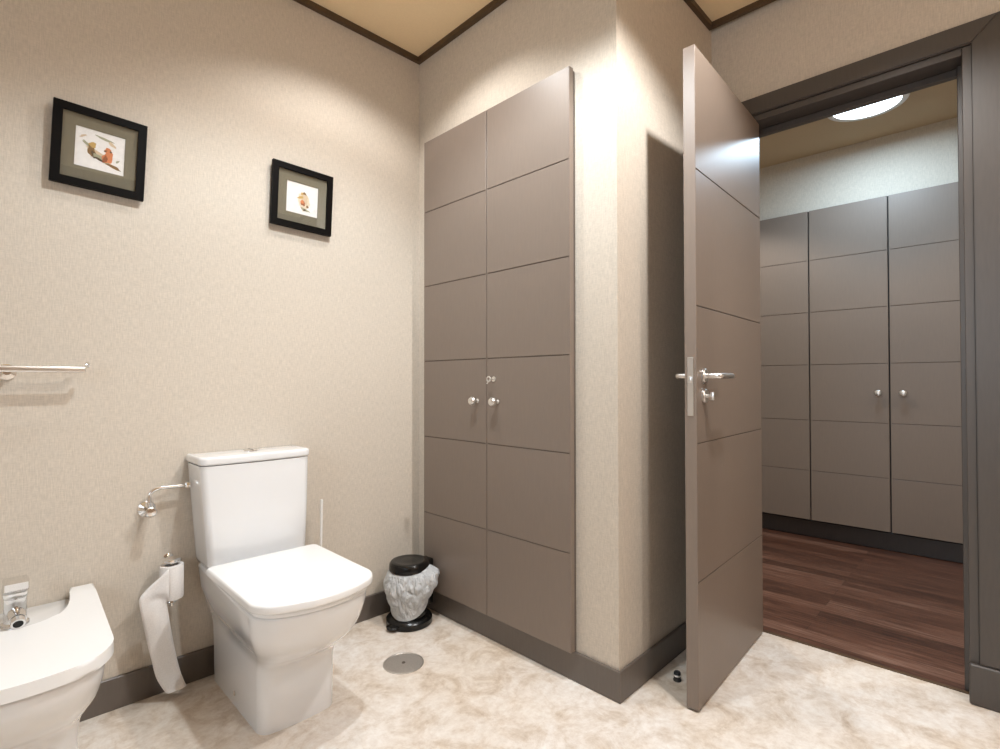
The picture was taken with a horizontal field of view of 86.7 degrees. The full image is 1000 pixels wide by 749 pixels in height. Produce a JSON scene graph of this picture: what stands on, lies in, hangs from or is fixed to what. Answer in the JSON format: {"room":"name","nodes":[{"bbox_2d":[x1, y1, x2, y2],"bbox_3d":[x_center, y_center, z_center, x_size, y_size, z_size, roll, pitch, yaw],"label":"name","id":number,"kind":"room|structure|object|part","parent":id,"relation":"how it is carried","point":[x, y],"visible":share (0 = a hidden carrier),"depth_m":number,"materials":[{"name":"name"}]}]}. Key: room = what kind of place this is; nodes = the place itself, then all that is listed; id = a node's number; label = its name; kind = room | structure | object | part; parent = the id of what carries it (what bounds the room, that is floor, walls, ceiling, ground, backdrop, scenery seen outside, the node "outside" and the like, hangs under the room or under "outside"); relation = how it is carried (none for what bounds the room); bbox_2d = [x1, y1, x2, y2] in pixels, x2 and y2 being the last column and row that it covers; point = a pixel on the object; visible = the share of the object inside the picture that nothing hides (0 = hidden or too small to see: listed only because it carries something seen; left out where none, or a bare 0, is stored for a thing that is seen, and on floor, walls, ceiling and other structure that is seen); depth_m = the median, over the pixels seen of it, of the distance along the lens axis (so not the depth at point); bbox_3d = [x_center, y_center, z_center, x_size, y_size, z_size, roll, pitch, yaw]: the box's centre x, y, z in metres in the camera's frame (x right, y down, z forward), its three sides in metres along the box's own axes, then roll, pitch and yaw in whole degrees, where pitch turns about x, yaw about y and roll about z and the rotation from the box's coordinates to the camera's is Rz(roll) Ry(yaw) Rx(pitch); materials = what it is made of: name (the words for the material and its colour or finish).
{"room":"bathroom","nodes":[
{"label":"bathroom","id":0,"kind":"room"},
{"bbox_2d":[0,0,418,680],"bbox_3d":[-1.438,-0.236,1.626,3.030,2.640,0.100,1,-1,-45],"label":"wall","id":1,"kind":"structure","parent":0,"point":[201,322],"depth_m":1.88,"materials":[{"name":"paint"}]},
{"bbox_2d":[0,362,89,379],"bbox_3d":[-1.476,-0.013,1.466,0.536,0.058,0.070,1,-1,-45],"label":"towel rail","id":2,"kind":"object","parent":1,"relation":"attached to","point":[7,371],"visible":1,"depth_m":1.55,"materials":[{"name":"silver metal"}]},
{"bbox_2d":[48,97,147,201],"bbox_3d":[-1.278,-0.711,1.693,0.251,0.261,0.021,1,-1,-45],"label":"framed picture","id":3,"kind":"object","parent":1,"relation":"attached to","point":[91,149],"visible":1,"depth_m":1.69,"materials":[{"name":"black wood"}]},
{"bbox_2d":[74,125,125,175],"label":"print","id":4,"kind":"object","parent":3,"relation":"attached to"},
{"bbox_2d":[80,134,120,171],"bbox_3d":[-1.278,-0.715,1.696,0.111,0.098,0.001,3,-2,-45],"label":"painting","id":5,"kind":"object","parent":3,"relation":"attached to","point":[107,158],"depth_m":1.70},
{"bbox_2d":[137,481,190,517],"bbox_3d":[-1.132,0.425,1.793,0.150,0.109,0.078,1,-1,-45],"label":"valve","id":6,"kind":"object","parent":1,"relation":"attached to","point":[147,508],"visible":1,"depth_m":1.77,"materials":[{"name":"silver metal"}]},
{"bbox_3d":[-1.150,0.452,1.742,0.032,0.034,0.031,1,-1,-45],"label":"valve handle","id":7,"kind":"part","parent":6,"relation":"part of","materials":[{"name":"silver metal"}]},
{"bbox_2d":[162,552,181,605],"bbox_3d":[-1.116,0.693,1.791,0.056,0.162,0.098,1,-1,-45],"label":"toilet paper holder","id":8,"kind":"object","parent":1,"relation":"attached to","point":[168,558],"visible":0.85,"depth_m":1.77,"materials":[{"name":"silver metal"}]},
{"bbox_2d":[139,561,185,693],"bbox_3d":[-1.109,0.846,1.744,0.070,0.418,0.131,0,-1,14],"label":"toilet paper roll","id":9,"kind":"object","parent":8,"relation":"hanging from","point":[169,586],"visible":0.95,"depth_m":1.74,"materials":[{"name":"white paper"}]},
{"bbox_2d":[80,590,390,721],"bbox_3d":[-1.397,1.031,1.570,2.831,0.104,0.011,1,-1,-45],"label":"baseboard","id":10,"kind":"structure","parent":1,"relation":"attached to","point":[119,691],"depth_m":1.78,"materials":[{"name":"grey wood"}]},
{"bbox_2d":[269,158,332,236],"bbox_3d":[-0.805,-0.715,2.159,0.258,0.259,0.021,1,-1,-45],"label":"framed picture","id":11,"kind":"object","parent":1,"relation":"attached to","point":[301,198],"visible":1,"depth_m":2.15,"materials":[{"name":"black wood"}]},
{"bbox_2d":[286,180,317,217],"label":"print","id":12,"kind":"object","parent":11,"relation":"attached to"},
{"bbox_2d":[297,192,309,212],"bbox_3d":[-0.803,-0.706,2.165,0.058,0.080,0.001,3,-1,-45],"label":"painting","id":13,"kind":"object","parent":11,"relation":"attached to","point":[303,200],"depth_m":2.17},
{"bbox_2d":[293,0,776,64],"bbox_3d":[0.046,-1.546,1.659,4.996,0.023,1.921,0,-1,-2],"label":"trim","id":14,"kind":"structure","parent":1,"relation":"attached to","point":[710,25],"depth_m":2.30,"materials":[{"name":"brown wood"}]},
{"bbox_2d":[78,528,999,748],"bbox_3d":[0.574,1.110,1.504,5.747,0.060,4.159,1,-1,-45],"label":"floor","id":15,"kind":"structure","parent":0,"point":[470,690],"depth_m":1.79,"materials":[{"name":"tile"}]},
{"bbox_2d":[0,574,113,748],"bbox_3d":[-1.208,0.820,1.328,0.373,0.520,0.607,1,-1,-45],"label":"bidet","id":16,"kind":"object","parent":15,"relation":"on","point":[54,656],"visible":1,"depth_m":1.24,"materials":[{"name":"white ceramic"}]},
{"bbox_2d":[0,574,29,628],"bbox_3d":[-1.321,0.625,1.444,0.062,0.127,0.108,1,-1,-45],"label":"tap","id":17,"kind":"object","parent":16,"relation":"on","point":[14,589],"depth_m":1.44,"materials":[{"name":"silver metal"}]},
{"bbox_3d":[-1.208,0.668,1.329,0.373,0.030,0.605,1,-1,-45],"label":"lid","id":18,"kind":"part","parent":16,"relation":"part of","materials":[{"name":"white ceramic"}]},
{"bbox_2d":[186,445,372,734],"bbox_3d":[-0.723,0.677,1.744,0.383,0.814,0.707,1,-1,-45],"label":"toilet","id":19,"kind":"object","parent":15,"relation":"on","point":[279,606],"visible":1,"depth_m":1.70,"materials":[{"name":"white ceramic"}]},
{"bbox_3d":[-0.910,0.294,1.939,0.383,0.029,0.175,1,-1,-45],"label":"tank lid","id":20,"kind":"part","parent":19,"relation":"part of","materials":[{"name":"white ceramic"}]},
{"bbox_3d":[-0.911,0.489,1.937,0.375,0.358,0.168,1,-1,-45],"label":"tank","id":21,"kind":"part","parent":19,"relation":"part of","materials":[{"name":"white ceramic"}]},
{"bbox_3d":[-0.730,0.875,1.746,0.354,0.418,0.686,1,-1,-45],"label":"bowl","id":22,"kind":"part","parent":19,"relation":"part of","materials":[{"name":"white ceramic"}]},
{"bbox_3d":[-0.648,0.657,1.665,0.348,0.014,0.466,1,-1,-45],"label":"seat","id":23,"kind":"part","parent":19,"relation":"part of","materials":[{"name":"white plastic"}]},
{"bbox_3d":[-0.648,0.636,1.665,0.373,0.026,0.489,1,-1,-45],"label":"lid","id":24,"kind":"part","parent":19,"relation":"part of","materials":[{"name":"white plastic"}]},
{"bbox_2d":[320,499,322,546],"bbox_3d":[-0.723,0.797,2.127,0.098,0.585,0.098,1,-1,-45],"label":"toilet brush","id":25,"kind":"object","parent":15,"relation":"on","point":[321,500],"visible":0.05,"depth_m":2.13,"materials":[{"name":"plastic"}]},
{"bbox_2d":[383,652,423,673],"bbox_3d":[-0.363,1.085,1.994,0.152,0.005,0.152,1,-1,-45],"label":"floor drain","id":26,"kind":"object","parent":15,"relation":"on","point":[406,662],"visible":1,"depth_m":1.99,"materials":[{"name":"metal"}]},
{"bbox_2d":[386,554,432,631],"bbox_3d":[-0.397,0.955,2.339,0.208,0.274,0.204,0,-1,-11],"label":"waste bin","id":27,"kind":"object","parent":15,"relation":"on","point":[410,564],"visible":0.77,"depth_m":2.28,"materials":[{"name":"black plastic"}]},
{"bbox_3d":[-0.401,0.838,2.341,0.178,0.040,0.178,1,-1,-45],"label":"lid","id":28,"kind":"part","parent":27,"relation":"part of","materials":[{"name":"black plastic"}]},
{"bbox_2d":[383,564,439,621],"bbox_3d":[-0.394,0.947,2.334,0.233,0.217,0.235,1,-1,-45],"label":"bag","id":29,"kind":"object","parent":27,"relation":"on","point":[407,597],"visible":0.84,"depth_m":2.26,"materials":[{"name":"white plastic"}]},
{"bbox_2d":[673,670,680,682],"bbox_3d":[0.629,1.069,1.878,0.028,0.032,0.028,1,-1,-45],"label":"door stop","id":30,"kind":"object","parent":15,"relation":"on","point":[677,674],"visible":1,"depth_m":1.87,"materials":[{"name":"black rubber"}]},
{"bbox_2d":[760,182,962,563],"bbox_3d":[2.272,-0.010,3.459,2.216,2.228,0.080,-1,-1,44],"label":"wardrobe","id":31,"kind":"object","parent":15,"relation":"on","point":[861,435],"visible":0.68,"depth_m":3.39,"materials":[{"name":"grey wood"}]},
{"bbox_3d":[1.960,-0.063,3.776,0.435,2.108,0.020,-1,-1,44],"label":"door","id":32,"kind":"part","parent":31,"relation":"part of","materials":[{"name":"beige paint"}]},
{"bbox_3d":[2.281,-0.068,3.470,0.435,2.108,0.020,-1,-1,44],"label":"door","id":33,"kind":"part","parent":31,"relation":"part of","materials":[{"name":"beige paint"}]},
{"bbox_3d":[2.379,0.118,3.330,0.042,0.042,0.043,-1,-1,44],"label":"knob","id":34,"kind":"part","parent":31,"relation":"part of","materials":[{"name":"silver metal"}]},
{"bbox_3d":[2.470,0.117,3.243,0.042,0.042,0.043,-1,-1,44],"label":"knob","id":35,"kind":"part","parent":31,"relation":"part of","materials":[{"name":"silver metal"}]},
{"bbox_3d":[2.602,-0.072,3.164,0.435,2.108,0.020,-1,-1,44],"label":"door","id":36,"kind":"part","parent":31,"relation":"part of","materials":[{"name":"beige paint"}]},
{"bbox_2d":[763,630,968,693],"bbox_3d":[1.340,1.085,2.034,0.701,0.003,0.014,-1,-1,44],"label":"trim","id":37,"kind":"structure","parent":15,"relation":"on","point":[765,631],"depth_m":1.98,"materials":[{"name":"brown wood"}]},
{"bbox_2d":[419,0,711,670],"bbox_3d":[0.281,-0.227,2.455,0.802,2.640,1.133,1,-1,-45],"label":"wall","id":38,"kind":"structure","parent":0,"point":[625,57],"depth_m":1.89,"materials":[{"name":"paint"}]},
{"bbox_2d":[424,66,575,652],"bbox_3d":[-0.058,-0.056,2.170,0.076,2.076,0.859,1,-1,-45],"label":"wardrobe","id":39,"kind":"object","parent":38,"relation":"attached to","point":[500,487],"visible":0.96,"depth_m":2.10,"materials":[{"name":"beige paint"}]},
{"bbox_3d":[-0.199,-0.053,2.335,0.022,2.076,0.426,1,-1,-45],"label":"door","id":40,"kind":"part","parent":39,"relation":"part of","materials":[{"name":"beige paint"}]},
{"bbox_3d":[-0.109,0.110,2.196,0.043,0.037,0.037,1,-1,-45],"label":"knob","id":41,"kind":"part","parent":39,"relation":"part of","materials":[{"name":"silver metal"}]},
{"bbox_3d":[-0.024,0.109,2.110,0.043,0.037,0.037,1,-1,-45],"label":"knob","id":42,"kind":"part","parent":39,"relation":"part of","materials":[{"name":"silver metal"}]},
{"bbox_3d":[0.104,-0.058,2.028,0.022,2.076,0.430,1,-1,-45],"label":"door","id":43,"kind":"part","parent":39,"relation":"part of","materials":[{"name":"beige paint"}]},
{"bbox_3d":[-0.036,-0.053,2.194,0.010,2.067,0.856,1,-1,-45],"label":"frame","id":44,"kind":"part","parent":39,"relation":"part of","materials":[{"name":"grey wood"}]},
{"bbox_2d":[427,591,619,703],"bbox_3d":[0.001,1.037,2.152,0.022,0.104,1.144,1,-1,-45],"label":"baseboard","id":45,"kind":"structure","parent":38,"relation":"attached to","point":[603,679],"depth_m":1.99,"materials":[{"name":"grey wood"}]},
{"bbox_2d":[619,621,685,703],"bbox_3d":[0.663,1.035,2.026,0.011,0.104,0.790,-1,-1,44],"label":"baseboard","id":46,"kind":"structure","parent":38,"relation":"attached to","point":[644,667],"depth_m":1.89,"materials":[{"name":"grey wood"}]},
{"bbox_2d":[311,0,956,168],"bbox_3d":[0.671,-1.592,1.371,5.654,0.100,3.777,1,-1,-45],"label":"ceiling","id":47,"kind":"structure","parent":0,"point":[937,103],"depth_m":2.78,"materials":[{"name":"paint"}]},
{"bbox_2d":[828,93,909,121],"bbox_3d":[2.045,-1.503,2.958,0.390,0.038,0.390,1,-1,-45],"label":"recessed light","id":48,"kind":"object","parent":47,"relation":"in","point":[873,110],"visible":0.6,"depth_m":2.99,"materials":[{"name":"white paint"}]},
{"bbox_2d":[834,95,901,118],"bbox_3d":[2.045,-1.501,2.958,0.318,0.034,0.318,1,-1,-45],"label":"diffuser","id":49,"kind":"object","parent":48,"relation":"attached to","point":[882,107],"depth_m":2.99,"materials":[{"name":"white plastic"}]},
{"bbox_2d":[711,0,999,669],"bbox_3d":[1.838,-0.241,1.578,2.358,2.640,0.110,-1,-1,44],"label":"wall","id":50,"kind":"structure","parent":0,"point":[778,44],"depth_m":2.08,"materials":[{"name":"paint"}]},
{"bbox_2d":[675,44,762,710],"bbox_3d":[0.851,0.005,1.982,0.164,2.148,0.729,-1,-1,41],"label":"door","id":51,"kind":"structure","parent":50,"relation":"in","point":[722,375],"depth_m":1.86,"materials":[{"name":"beige paint"}]},
{"bbox_3d":[0.655,0.006,1.842,0.054,0.019,0.130,-1,-1,41],"label":"lever","id":52,"kind":"part","parent":51,"relation":"part of","materials":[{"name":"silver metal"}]},
{"bbox_3d":[0.678,0.005,1.748,0.009,0.050,0.050,-1,-1,41],"label":"handle","id":53,"kind":"part","parent":51,"relation":"part of","materials":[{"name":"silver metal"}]},
{"bbox_3d":[0.738,0.005,1.769,0.054,0.019,0.130,-1,-1,41],"label":"lever","id":54,"kind":"part","parent":51,"relation":"part of","materials":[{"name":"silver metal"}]},
{"bbox_2d":[741,11,999,712],"bbox_3d":[1.355,-0.042,2.023,0.960,2.255,0.138,-1,-1,44],"label":"door frame","id":55,"kind":"structure","parent":50,"relation":"attached to","point":[968,53],"depth_m":1.75,"materials":[{"name":"paint"}]},
{"bbox_3d":[1.295,-1.133,2.020,0.900,0.073,0.016,-1,-1,44],"label":"casing","id":56,"kind":"part","parent":55,"relation":"part of","materials":[{"name":"paint"}]},
{"bbox_3d":[1.595,-0.113,1.721,0.073,2.121,0.016,-1,-1,44],"label":"casing","id":57,"kind":"part","parent":55,"relation":"part of","materials":[{"name":"paint"}]},
{"bbox_2d":[759,117,957,220],"bbox_3d":[2.455,-0.207,3.414,3.900,2.620,0.100,-1,-1,44],"label":"wall","id":58,"kind":"structure","parent":0,"point":[926,156],"depth_m":3.44,"materials":[{"name":"paint"}]}
]}

